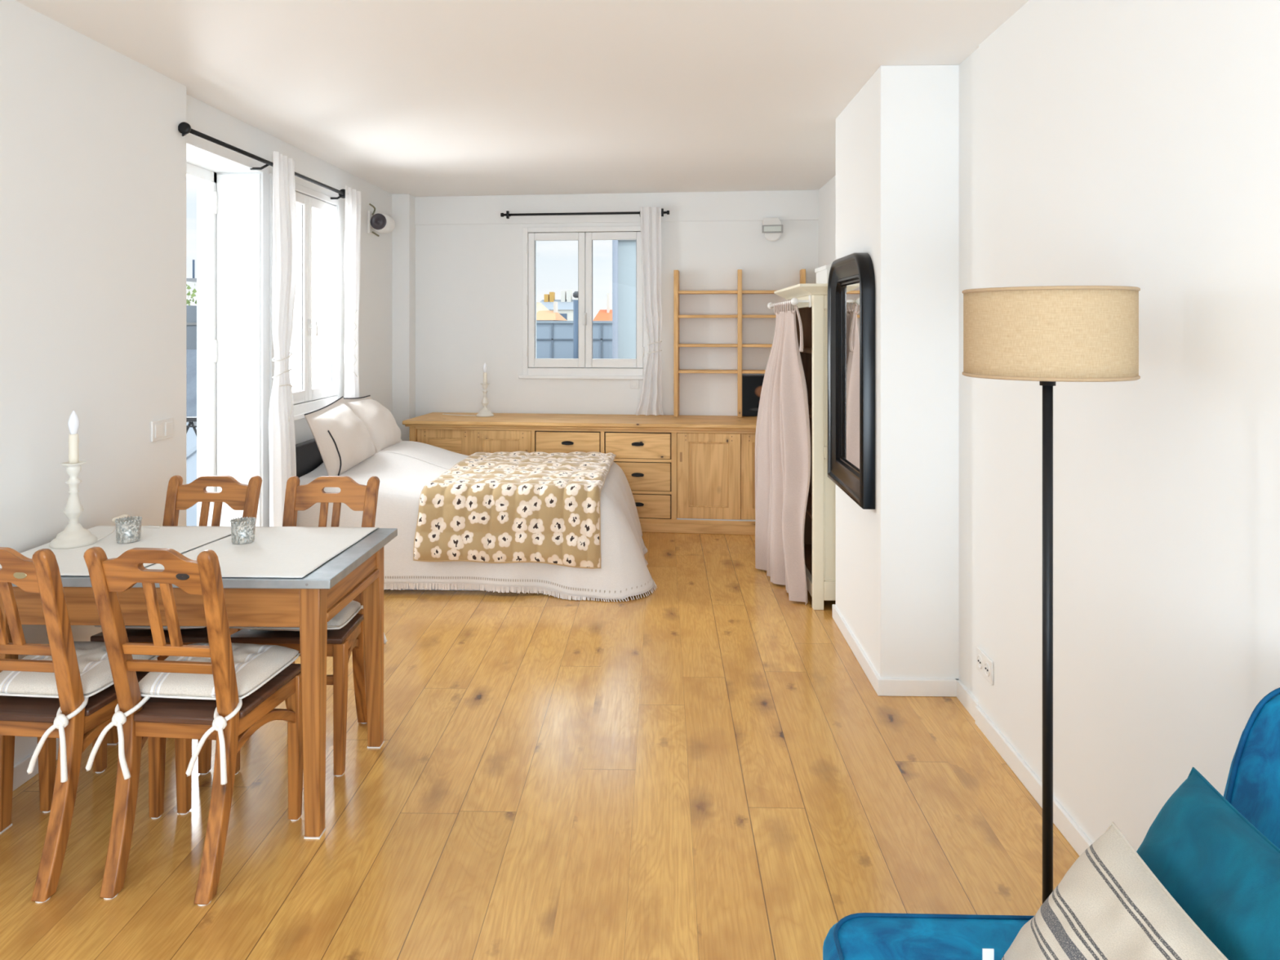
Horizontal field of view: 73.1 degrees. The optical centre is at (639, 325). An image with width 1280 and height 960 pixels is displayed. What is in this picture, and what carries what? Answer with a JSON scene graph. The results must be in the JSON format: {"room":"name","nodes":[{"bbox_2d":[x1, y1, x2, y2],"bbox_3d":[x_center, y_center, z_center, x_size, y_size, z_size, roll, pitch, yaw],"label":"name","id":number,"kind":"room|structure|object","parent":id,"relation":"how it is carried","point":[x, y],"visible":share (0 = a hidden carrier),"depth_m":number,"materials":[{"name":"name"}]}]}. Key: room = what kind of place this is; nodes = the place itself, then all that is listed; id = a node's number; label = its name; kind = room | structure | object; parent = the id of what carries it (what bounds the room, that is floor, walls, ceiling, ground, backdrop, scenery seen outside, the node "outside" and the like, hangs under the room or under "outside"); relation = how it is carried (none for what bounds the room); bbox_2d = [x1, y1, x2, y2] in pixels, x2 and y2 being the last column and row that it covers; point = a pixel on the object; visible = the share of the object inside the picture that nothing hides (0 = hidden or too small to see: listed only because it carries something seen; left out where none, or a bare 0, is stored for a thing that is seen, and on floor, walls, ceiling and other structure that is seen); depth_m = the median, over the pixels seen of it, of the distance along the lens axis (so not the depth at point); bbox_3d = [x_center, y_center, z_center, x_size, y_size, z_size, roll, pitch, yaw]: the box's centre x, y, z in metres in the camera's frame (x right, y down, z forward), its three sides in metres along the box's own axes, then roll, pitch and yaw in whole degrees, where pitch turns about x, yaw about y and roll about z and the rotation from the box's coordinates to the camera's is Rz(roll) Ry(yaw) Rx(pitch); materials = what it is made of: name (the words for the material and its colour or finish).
{"room":"studio apartment","nodes":[
{"label":"studio apartment","id":0,"kind":"room"},
{"bbox_2d":[0,0,186,764],"bbox_3d":[-2.343,0.253,0.291,0.500,2.614,7.060,0,0,1],"label":"wall","id":1,"kind":"structure","parent":0,"point":[93,149],"depth_m":3.14,"materials":[{"name":"white paint"}]},
{"bbox_2d":[13,737,59,791],"bbox_3d":[-2.084,1.462,0.384,0.014,0.075,6.860,0,0,1],"label":"baseboard","id":2,"kind":"structure","parent":1,"relation":"attached to","point":[20,775],"depth_m":2.82,"materials":[{"name":"white paint"}]},
{"bbox_2d":[151,417,173,442],"bbox_3d":[-2.000,0.438,3.623,0.013,0.085,0.155,0,0,1],"label":"light switch","id":3,"kind":"object","parent":1,"relation":"attached to","point":[161,429],"visible":1,"depth_m":3.61,"materials":[{"name":"white plastic"}]},
{"bbox_2d":[186,93,391,526],"bbox_3d":[-2.201,0.253,5.589,0.350,2.614,3.540,0,0,1],"label":"wall","id":4,"kind":"structure","parent":0,"point":[375,322],"depth_m":5.76,"materials":[{"name":"white paint"}]},
{"bbox_2d":[186,133,269,526],"bbox_3d":[-2.204,0.302,4.284,0.312,2.395,0.930,0,0,1],"label":"door","id":5,"kind":"structure","parent":4,"relation":"in","point":[236,206],"depth_m":4.66,"materials":[{"name":"white plastic"}]},
{"bbox_2d":[177,121,348,199],"bbox_3d":[-1.984,-0.851,4.790,0.125,0.066,2.086,0,0,1],"label":"curtain rod","id":6,"kind":"object","parent":4,"relation":"attached to","point":[184,128],"visible":0.86,"depth_m":4.29,"materials":[{"name":"black metal"}]},
{"bbox_2d":[268,151,297,526],"bbox_3d":[-1.926,0.285,4.693,0.101,2.400,0.318,0,0,1],"label":"curtain","id":7,"kind":"object","parent":6,"relation":"hanging from","point":[282,437],"visible":0.79,"depth_m":4.62,"materials":[{"name":"white fabric"}]},
{"bbox_2d":[343,185,360,397],"bbox_3d":[-1.894,-0.060,5.713,0.061,1.680,0.326,0,0,1],"label":"curtain","id":8,"kind":"object","parent":6,"relation":"hanging from","point":[352,248],"visible":0.8,"depth_m":5.70,"materials":[{"name":"white fabric"}]},
{"bbox_2d":[269,173,340,421],"bbox_3d":[-2.038,-0.140,5.287,0.132,1.396,1.091,0,0,1],"label":"window","id":9,"kind":"structure","parent":4,"relation":"in","point":[305,393],"depth_m":5.29,"materials":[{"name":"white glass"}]},
{"bbox_2d":[367,203,395,236],"bbox_3d":[-1.924,-0.775,6.465,0.159,0.240,0.255,0,0,1],"label":"wall spotlight","id":10,"kind":"object","parent":4,"relation":"attached to","point":[377,223],"visible":1,"depth_m":6.37,"materials":[{"name":"white plastic"}]},
{"bbox_3d":[-2.831,1.585,5.025,0.880,0.130,3.300,0,0,1],"label":"balcony","id":11,"kind":"object","parent":4,"relation":"attached to","visible":0},
{"bbox_2d":[186,417,196,435],"bbox_3d":[-2.816,1.032,5.125,0.938,0.975,0.040,0,0,1],"label":"balcony railing","id":12,"kind":"object","parent":11,"relation":"on","point":[188,419],"visible":0.03,"depth_m":5.11,"materials":[{"name":"black metal"}]},
{"bbox_2d":[391,194,415,440],"bbox_3d":[-1.927,0.223,7.095,0.160,2.554,0.315,0,0,1],"label":"column","id":13,"kind":"structure","parent":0,"point":[403,234],"depth_m":6.94,"materials":[{"name":"white paint"}]},
{"bbox_2d":[15,0,1029,196],"bbox_3d":[-0.497,-1.104,2.064,4.100,0.100,10.700,0,0,1],"label":"ceiling","id":14,"kind":"structure","parent":0,"point":[415,98],"depth_m":3.60,"materials":[{"name":"white paint"}]},
{"bbox_2d":[0,532,1079,959],"bbox_3d":[-0.384,1.530,1.986,3.470,0.060,10.550,0,0,1],"label":"floor","id":15,"kind":"structure","parent":0,"point":[703,766],"depth_m":2.67,"materials":[{"name":"brown wood"}]},
{"bbox_2d":[0,546,165,903],"bbox_3d":[-1.673,1.039,2.453,0.404,0.922,0.455,0,0,5],"label":"dining chair","id":16,"kind":"object","parent":15,"relation":"on","point":[20,716],"visible":0.8,"depth_m":2.31,"materials":[{"name":"brown wood"}]},
{"bbox_2d":[0,641,159,782],"bbox_3d":[-1.687,1.087,2.489,0.416,0.244,0.387,0,0,5],"label":"seat cushion","id":17,"kind":"object","parent":16,"relation":"on","point":[95,670],"visible":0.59,"depth_m":2.41,"materials":[{"name":"fabric"}]},
{"bbox_2d":[90,475,262,774],"bbox_3d":[-1.632,1.039,3.103,0.404,0.922,0.455,0,0,1],"label":"dining chair","id":18,"kind":"object","parent":15,"relation":"on","point":[237,495],"visible":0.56,"depth_m":3.27,"materials":[{"name":"brown wood"}]},
{"bbox_2d":[94,625,206,630],"bbox_3d":[-1.615,1.087,3.067,0.416,0.244,0.387,0,0,1],"label":"seat cushion","id":19,"kind":"object","parent":18,"relation":"on","point":[165,628],"visible":0.04,"depth_m":2.88,"materials":[{"name":"fabric"}]},
{"bbox_2d":[83,546,302,906],"bbox_3d":[-1.245,1.039,2.442,0.404,0.922,0.455,0,0,5],"label":"dining chair","id":20,"kind":"object","parent":15,"relation":"on","point":[184,720],"visible":0.96,"depth_m":2.31,"materials":[{"name":"brown wood"}]},
{"bbox_2d":[85,642,300,785],"bbox_3d":[-1.260,1.087,2.478,0.416,0.244,0.387,0,0,5],"label":"seat cushion","id":21,"kind":"object","parent":20,"relation":"on","point":[255,664],"visible":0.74,"depth_m":2.40,"materials":[{"name":"fabric"}]},
{"bbox_2d":[0,528,397,839],"bbox_3d":[-1.446,1.119,2.835,1.113,0.762,0.640,0,0,1],"label":"dining table","id":22,"kind":"object","parent":15,"relation":"on","point":[308,602],"visible":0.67,"depth_m":2.54,"materials":[{"name":"wood"}]},
{"bbox_2d":[0,525,231,575],"bbox_3d":[-1.709,0.734,2.845,0.571,0.003,0.621,0,0,1],"label":"tablecloth","id":23,"kind":"object","parent":22,"relation":"on","point":[71,562],"visible":0.5,"depth_m":2.90,"materials":[{"name":"white fabric"}]},
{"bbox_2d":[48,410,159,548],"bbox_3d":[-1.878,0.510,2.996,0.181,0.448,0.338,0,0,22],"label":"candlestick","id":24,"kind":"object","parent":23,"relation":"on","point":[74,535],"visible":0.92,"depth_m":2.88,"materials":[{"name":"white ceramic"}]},
{"bbox_2d":[68,433,79,463],"bbox_3d":[-1.898,0.416,2.895,0.029,0.102,0.029,0,0,1],"label":"candle","id":25,"kind":"object","parent":24,"relation":"on","point":[73,455],"depth_m":2.88,"materials":[{"name":"beige wax"}]},
{"bbox_2d":[111,514,128,521],"bbox_3d":[-1.891,0.703,3.145,0.023,0.016,0.072,0,0,1],"label":"switch","id":26,"kind":"object","parent":24,"relation":"attached to","point":[124,515],"depth_m":3.14,"materials":[{"name":"plastic"}]},
{"bbox_2d":[115,515,142,543],"bbox_3d":[-1.736,0.694,2.934,0.082,0.077,0.080,0,0,1],"label":"glass","id":27,"kind":"object","parent":23,"relation":"on","point":[128,530],"visible":1,"depth_m":2.91,"materials":[{"name":"silver"}]},
{"bbox_2d":[145,526,378,577],"bbox_3d":[-1.230,0.734,2.832,0.545,0.003,0.623,0,0,1],"label":"tablecloth","id":28,"kind":"object","parent":22,"relation":"on","point":[277,552],"visible":0.83,"depth_m":2.82,"materials":[{"name":"white fabric"}]},
{"bbox_2d":[230,516,256,544],"bbox_3d":[-1.343,0.694,2.924,0.082,0.077,0.080,0,0,1],"label":"glass","id":29,"kind":"object","parent":28,"relation":"on","point":[242,529],"visible":1,"depth_m":2.90,"materials":[{"name":"silver"}]},
{"bbox_2d":[230,475,379,776],"bbox_3d":[-1.176,1.039,3.091,0.404,0.922,0.455,0,0,1],"label":"dining chair","id":30,"kind":"object","parent":15,"relation":"on","point":[340,642],"visible":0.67,"depth_m":3.17,"materials":[{"name":"brown wood"}]},
{"bbox_2d":[229,600,386,644],"bbox_3d":[-1.159,1.087,3.055,0.416,0.244,0.387,0,0,1],"label":"seat cushion","id":31,"kind":"object","parent":30,"relation":"on","point":[350,611],"visible":0.22,"depth_m":2.90,"materials":[{"name":"fabric"}]},
{"bbox_2d":[295,438,551,591],"bbox_3d":[-1.097,1.100,5.518,1.840,0.800,1.285,0,0,1],"label":"bed","id":32,"kind":"object","parent":15,"relation":"on","point":[308,457],"visible":0.02,"depth_m":5.09,"materials":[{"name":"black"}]},
{"bbox_2d":[296,440,657,602],"bbox_3d":[-0.918,1.150,5.454,2.059,0.695,1.527,0,0,1],"label":"bedspread","id":33,"kind":"object","parent":32,"relation":"on","point":[402,468],"visible":0.5,"depth_m":4.83,"materials":[{"name":"beige fabric"}]},
{"bbox_2d":[303,395,377,475],"bbox_3d":[-1.789,0.688,5.213,0.252,0.476,0.610,0,0,1],"label":"pillow","id":34,"kind":"object","parent":33,"relation":"on","point":[343,441],"visible":0.94,"depth_m":5.08,"materials":[{"name":"fabric"}]},
{"bbox_2d":[343,395,402,452],"bbox_3d":[-1.756,0.650,5.747,0.255,0.382,0.560,0,0,1],"label":"pillow","id":35,"kind":"object","parent":33,"relation":"on","point":[382,427],"visible":0.72,"depth_m":5.61,"materials":[{"name":"fabric"}]},
{"bbox_2d":[413,451,616,568],"bbox_3d":[-0.710,1.109,5.430,1.045,0.445,1.434,0,0,1],"label":"quilt","id":36,"kind":"object","parent":33,"relation":"on","point":[501,507],"visible":1,"depth_m":4.79,"materials":[{"name":"beige fabric"}]},
{"bbox_2d":[402,412,757,534],"bbox_3d":[-0.211,1.107,6.587,3.075,0.787,0.643,0,0,6],"label":"sideboard","id":37,"kind":"object","parent":15,"relation":"on","point":[695,474],"visible":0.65,"depth_m":6.27,"materials":[{"name":"brown wood"}]},
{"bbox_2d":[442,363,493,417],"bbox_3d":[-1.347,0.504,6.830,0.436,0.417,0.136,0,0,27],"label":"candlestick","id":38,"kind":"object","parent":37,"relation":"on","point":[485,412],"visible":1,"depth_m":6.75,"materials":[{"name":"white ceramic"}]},
{"bbox_2d":[483,372,487,383],"bbox_3d":[-1.213,0.416,6.763,0.029,0.095,0.029,0,0,1],"label":"candle","id":39,"kind":"object","parent":38,"relation":"on","point":[485,375],"depth_m":6.75,"materials":[{"name":"beige wax"}]},
{"bbox_2d":[673,269,805,417],"bbox_3d":[0.772,0.142,6.727,1.009,1.140,0.160,0,0,6],"label":"open shelf","id":40,"kind":"object","parent":37,"relation":"on","point":[802,272],"visible":0.73,"depth_m":6.69,"materials":[{"name":"brown wood"}]},
{"bbox_2d":[742,375,764,416],"bbox_3d":[0.983,0.552,6.742,0.376,0.318,0.036,0,0,6],"label":"framed picture","id":41,"kind":"object","parent":37,"relation":"on","point":[752,385],"visible":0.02,"depth_m":6.75,"materials":[{"name":"grey plastic"}]},
{"bbox_2d":[773,283,835,609],"bbox_3d":[1.098,0.642,5.008,0.505,1.716,1.030,0,0,1],"label":"wardrobe","id":42,"kind":"object","parent":15,"relation":"on","point":[820,527],"visible":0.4,"depth_m":4.55,"materials":[{"name":"beige paint"}]},
{"bbox_2d":[767,294,811,308],"bbox_3d":[0.868,-0.130,5.079,0.115,0.070,1.052,0,0,1],"label":"pole","id":43,"kind":"object","parent":42,"relation":"attached to","point":[794,301],"visible":0.76,"depth_m":4.62,"materials":[{"name":"white plastic"}]},
{"bbox_2d":[755,299,810,604],"bbox_3d":[0.803,0.674,5.086,0.180,1.628,1.014,0,0,-2],"label":"curtain","id":44,"kind":"object","parent":43,"relation":"hanging from","point":[783,435],"visible":0.98,"depth_m":4.72,"materials":[{"name":"pink fabric"}]},
{"bbox_2d":[803,347,812,354],"bbox_3d":[1.140,0.151,5.007,0.360,0.018,0.878,0,0,1],"label":"shelf","id":45,"kind":"object","parent":42,"relation":"attached to","point":[806,350],"depth_m":5.05,"materials":[{"name":"brown wood"}]},
{"bbox_2d":[804,544,812,575],"bbox_3d":[1.140,1.391,5.007,0.360,0.018,0.878,0,0,1],"label":"shelf","id":46,"kind":"object","parent":42,"relation":"attached to","point":[807,548],"depth_m":5.11,"materials":[{"name":"brown wood"}]},
{"bbox_2d":[805,493,812,519],"bbox_3d":[1.140,1.071,5.007,0.360,0.018,0.878,0,0,1],"label":"shelf","id":47,"kind":"object","parent":42,"relation":"attached to","point":[809,505],"depth_m":5.06,"materials":[{"name":"brown wood"}]},
{"bbox_2d":[808,404,812,418],"bbox_3d":[1.140,0.511,5.007,0.360,0.018,0.878,0,0,1],"label":"shelf","id":48,"kind":"object","parent":42,"relation":"attached to","point":[810,406],"depth_m":5.05,"materials":[{"name":"brown wood"}]},
{"bbox_2d":[814,264,831,283],"bbox_3d":[1.182,-0.279,5.061,0.252,0.125,0.352,0,0,1],"label":"storage box","id":49,"kind":"object","parent":42,"relation":"on","point":[823,272],"visible":0.3,"depth_m":5.00,"materials":[{"name":"white plastic"}]},
{"bbox_2d":[835,65,959,679],"bbox_3d":[1.295,0.253,3.955,0.615,2.614,0.915,0,0,1],"label":"wall pier","id":50,"kind":"object","parent":15,"relation":"on","point":[897,140],"visible":0.51,"depth_m":3.50,"materials":[{"name":"white paint"}]},
{"bbox_2d":[827,253,875,509],"bbox_3d":[0.957,0.225,3.962,0.060,1.080,0.745,0,0,1],"label":"wall mirror","id":51,"kind":"object","parent":50,"relation":"attached to","point":[851,278],"visible":1,"depth_m":3.91,"materials":[{"name":"black wood"}]},
{"bbox_2d":[841,283,859,469],"bbox_3d":[0.974,0.225,3.961,0.001,0.826,0.491,0,0,1],"label":"mirror glass","id":52,"kind":"object","parent":51,"relation":"attached to","point":[850,293],"depth_m":3.99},
{"bbox_2d":[832,604,957,697],"bbox_3d":[1.146,1.466,3.959,0.344,0.068,0.943,0,0,1],"label":"baseboard","id":53,"kind":"object","parent":50,"relation":"attached to","point":[882,686],"visible":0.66,"depth_m":3.49,"materials":[{"name":"white wood"}]},
{"bbox_2d":[961,285,1140,903],"bbox_3d":[0.932,0.709,1.976,0.367,1.582,0.367,0,0,1],"label":"floor lamp","id":54,"kind":"object","parent":15,"relation":"on","point":[1046,335],"visible":0.94,"depth_m":1.85,"materials":[{"name":"black metal"}]},
{"bbox_2d":[822,687,1279,959],"bbox_3d":[0.741,1.065,0.656,0.882,0.870,1.850,0,0,1],"label":"sofa","id":55,"kind":"object","parent":15,"relation":"on","point":[1252,788],"visible":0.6,"depth_m":1.50,"materials":[{"name":"blue fabric"}]},
{"bbox_2d":[982,821,1228,959],"bbox_3d":[0.657,0.918,1.156,0.216,0.265,0.498,0,0,1],"label":"striped cushion","id":56,"kind":"object","parent":55,"relation":"on","point":[1109,904],"visible":1,"depth_m":1.22,"materials":[{"name":"grey fabric"}]},
{"bbox_2d":[1136,767,1279,959],"bbox_3d":[0.824,0.893,1.206,0.233,0.322,0.468,0,0,1],"label":"velvet cushion","id":57,"kind":"object","parent":55,"relation":"on","point":[1220,868],"visible":0.62,"depth_m":1.23,"materials":[{"name":"teal fabric"}]},
{"bbox_2d":[415,219,818,417],"bbox_3d":[-0.190,0.253,7.071,3.900,2.614,0.300,0,0,6],"label":"wall","id":58,"kind":"structure","parent":0,"point":[468,277],"depth_m":6.96,"materials":[{"name":"white paint"}]},
{"bbox_2d":[518,225,648,379],"bbox_3d":[-0.440,-0.180,6.952,1.086,1.226,0.132,0,0,6],"label":"window","id":59,"kind":"structure","parent":58,"relation":"in","point":[614,368],"depth_m":6.94,"materials":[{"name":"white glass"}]},
{"bbox_2d":[500,208,669,218],"bbox_3d":[-0.439,-0.884,6.893,1.355,0.062,0.110,0,0,6],"label":"curtain rod","id":60,"kind":"object","parent":58,"relation":"attached to","point":[507,215],"visible":1,"depth_m":6.87,"materials":[{"name":"black metal"}]},
{"bbox_2d":[635,206,663,415],"bbox_3d":[0.074,-0.110,6.772,0.218,1.630,0.070,0,0,1],"label":"curtain","id":61,"kind":"object","parent":60,"relation":"hanging from","point":[651,400],"visible":1,"depth_m":6.77,"materials":[{"name":"white fabric"}]},
{"bbox_2d":[414,190,818,225],"bbox_3d":[-0.217,-0.938,6.917,3.320,0.232,0.016,0,0,6],"label":"beam","id":62,"kind":"structure","parent":58,"relation":"attached to","point":[784,205],"depth_m":6.91,"materials":[{"name":"white paint"}]},
{"bbox_2d":[630,379,639,388],"bbox_3d":[-0.043,0.470,6.898,0.070,0.075,0.012,0,0,6],"label":"wall socket","id":63,"kind":"object","parent":58,"relation":"attached to","point":[634,384],"visible":1,"depth_m":6.89,"materials":[{"name":"white plastic"}]},
{"bbox_2d":[762,217,782,241],"bbox_3d":[1.028,-0.745,6.712,0.160,0.181,0.116,0,0,6],"label":"wall lamp","id":64,"kind":"object","parent":58,"relation":"attached to","point":[772,228],"visible":1,"depth_m":6.68,"materials":[{"name":"white plastic"}]},
{"bbox_2d":[818,0,1279,851],"bbox_3d":[1.395,0.253,1.914,0.310,2.614,10.500,0,0,1],"label":"wall","id":65,"kind":"structure","parent":0,"point":[1127,143],"depth_m":2.19,"materials":[{"name":"white paint"}]},
{"bbox_2d":[976,646,993,684],"bbox_3d":[1.266,1.252,3.178,0.013,0.085,0.150,0,0,1],"label":"wall socket","id":66,"kind":"object","parent":65,"relation":"attached to","point":[984,664],"visible":1,"depth_m":3.17,"materials":[{"name":"white plastic"}]},
{"bbox_2d":[955,679,1092,856],"bbox_3d":[1.193,1.466,0.184,0.024,0.068,6.630,0,0,1],"label":"baseboard","id":67,"kind":"structure","parent":65,"relation":"attached to","point":[1070,830],"depth_m":2.84,"materials":[{"name":"white wood"}]},
{"label":"outside","id":68,"kind":"structure","parent":0,"visible":0},
{"bbox_3d":[2.073,13.400,79.973,160.000,0.200,240.000,0,0,1],"label":"ground","id":69,"kind":"structure","parent":68,"visible":0},
{"bbox_2d":[186,305,196,349],"bbox_3d":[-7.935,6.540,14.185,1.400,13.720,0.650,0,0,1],"label":"dormer","id":70,"kind":"object","parent":69,"relation":"on","point":[191,310],"visible":0.04,"depth_m":14.12,"materials":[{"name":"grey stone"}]},
{"bbox_2d":[186,284,196,305],"bbox_3d":[-7.499,-0.542,14.296,0.982,0.443,0.476,0,0,1],"label":"plant","id":71,"kind":"object","parent":70,"relation":"on","point":[188,287],"visible":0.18,"depth_m":14.37,"materials":[{"name":"green plant"}]},
{"bbox_2d":[186,259,196,282],"bbox_3d":[-6.756,6.140,15.280,1.800,14.520,1.500,0,0,1],"label":"chimney stack","id":72,"kind":"object","parent":69,"relation":"on","point":[193,279],"visible":0.02,"depth_m":14.78,"materials":[{"name":"grey metal"}]},
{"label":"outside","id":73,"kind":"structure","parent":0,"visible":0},
{"bbox_2d":[536,302,548,312],"bbox_3d":[-5.709,2.381,42.162,2.600,8.238,4.200,0,0,1],"label":"house","id":74,"kind":"structure","parent":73,"point":[540,306],"depth_m":41.27,"materials":[{"name":"beige tile"}]},
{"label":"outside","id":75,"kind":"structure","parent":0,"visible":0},
{"bbox_2d":[540,289,577,320],"bbox_3d":[-5.345,2.088,58.158,3.300,8.824,4.200,0,0,1],"label":"house","id":76,"kind":"structure","parent":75,"point":[565,305],"depth_m":57.15,"materials":[{"name":"grey tile"}]},
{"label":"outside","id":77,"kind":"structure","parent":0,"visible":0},
{"bbox_2d":[536,301,567,320],"bbox_3d":[-3.216,2.767,36.096,2.300,7.466,4.200,0,0,1],"label":"house","id":78,"kind":"structure","parent":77,"point":[541,315],"depth_m":35.11,"materials":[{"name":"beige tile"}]},
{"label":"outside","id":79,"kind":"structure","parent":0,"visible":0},
{"bbox_2d":[592,293,612,320],"bbox_3d":[-0.618,2.636,34.028,2.300,7.728,4.200,0,0,1],"label":"house","id":80,"kind":"structure","parent":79,"point":[603,314],"depth_m":33.13,"materials":[{"name":"ceramic"}]},
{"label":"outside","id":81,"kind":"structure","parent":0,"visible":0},
{"bbox_2d":[612,240,635,358],"bbox_3d":[1.754,1.700,10.992,4.063,5.600,3.133,0,0,1],"label":"building","id":82,"kind":"structure","parent":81,"point":[624,251],"depth_m":9.61,"materials":[{"name":"grey metal"}]},
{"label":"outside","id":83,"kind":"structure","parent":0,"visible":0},
{"bbox_2d":[536,320,612,358],"bbox_3d":[-2.190,2.715,13.926,6.900,5.570,0.930,0,0,1],"label":"wall","id":84,"kind":"structure","parent":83,"point":[554,339],"depth_m":14.04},
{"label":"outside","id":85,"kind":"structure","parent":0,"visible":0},
{"bbox_2d":[186,349,196,425],"bbox_3d":[-6.920,0.991,12.842,5.500,1.219,1.316,0,0,1],"label":"slate roof","id":86,"kind":"structure","parent":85,"point":[191,354],"depth_m":12.89,"materials":[{"name":"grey stone"}]},
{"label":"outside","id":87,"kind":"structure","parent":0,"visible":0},
{"bbox_2d":[186,422,196,526],"bbox_3d":[-5.507,1.855,9.446,5.572,1.136,4.039,0,0,1],"label":"roof","id":88,"kind":"structure","parent":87,"point":[191,437],"depth_m":10.20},
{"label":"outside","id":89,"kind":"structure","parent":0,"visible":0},
{"bbox_2d":[573,291,577,358],"bbox_3d":[-0.823,0.515,12.025,0.221,1.970,0.110,0,0,1],"label":"flue pipe","id":90,"kind":"object","parent":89,"point":[575,293],"visible":0.37,"depth_m":11.98,"materials":[{"name":"metal"}]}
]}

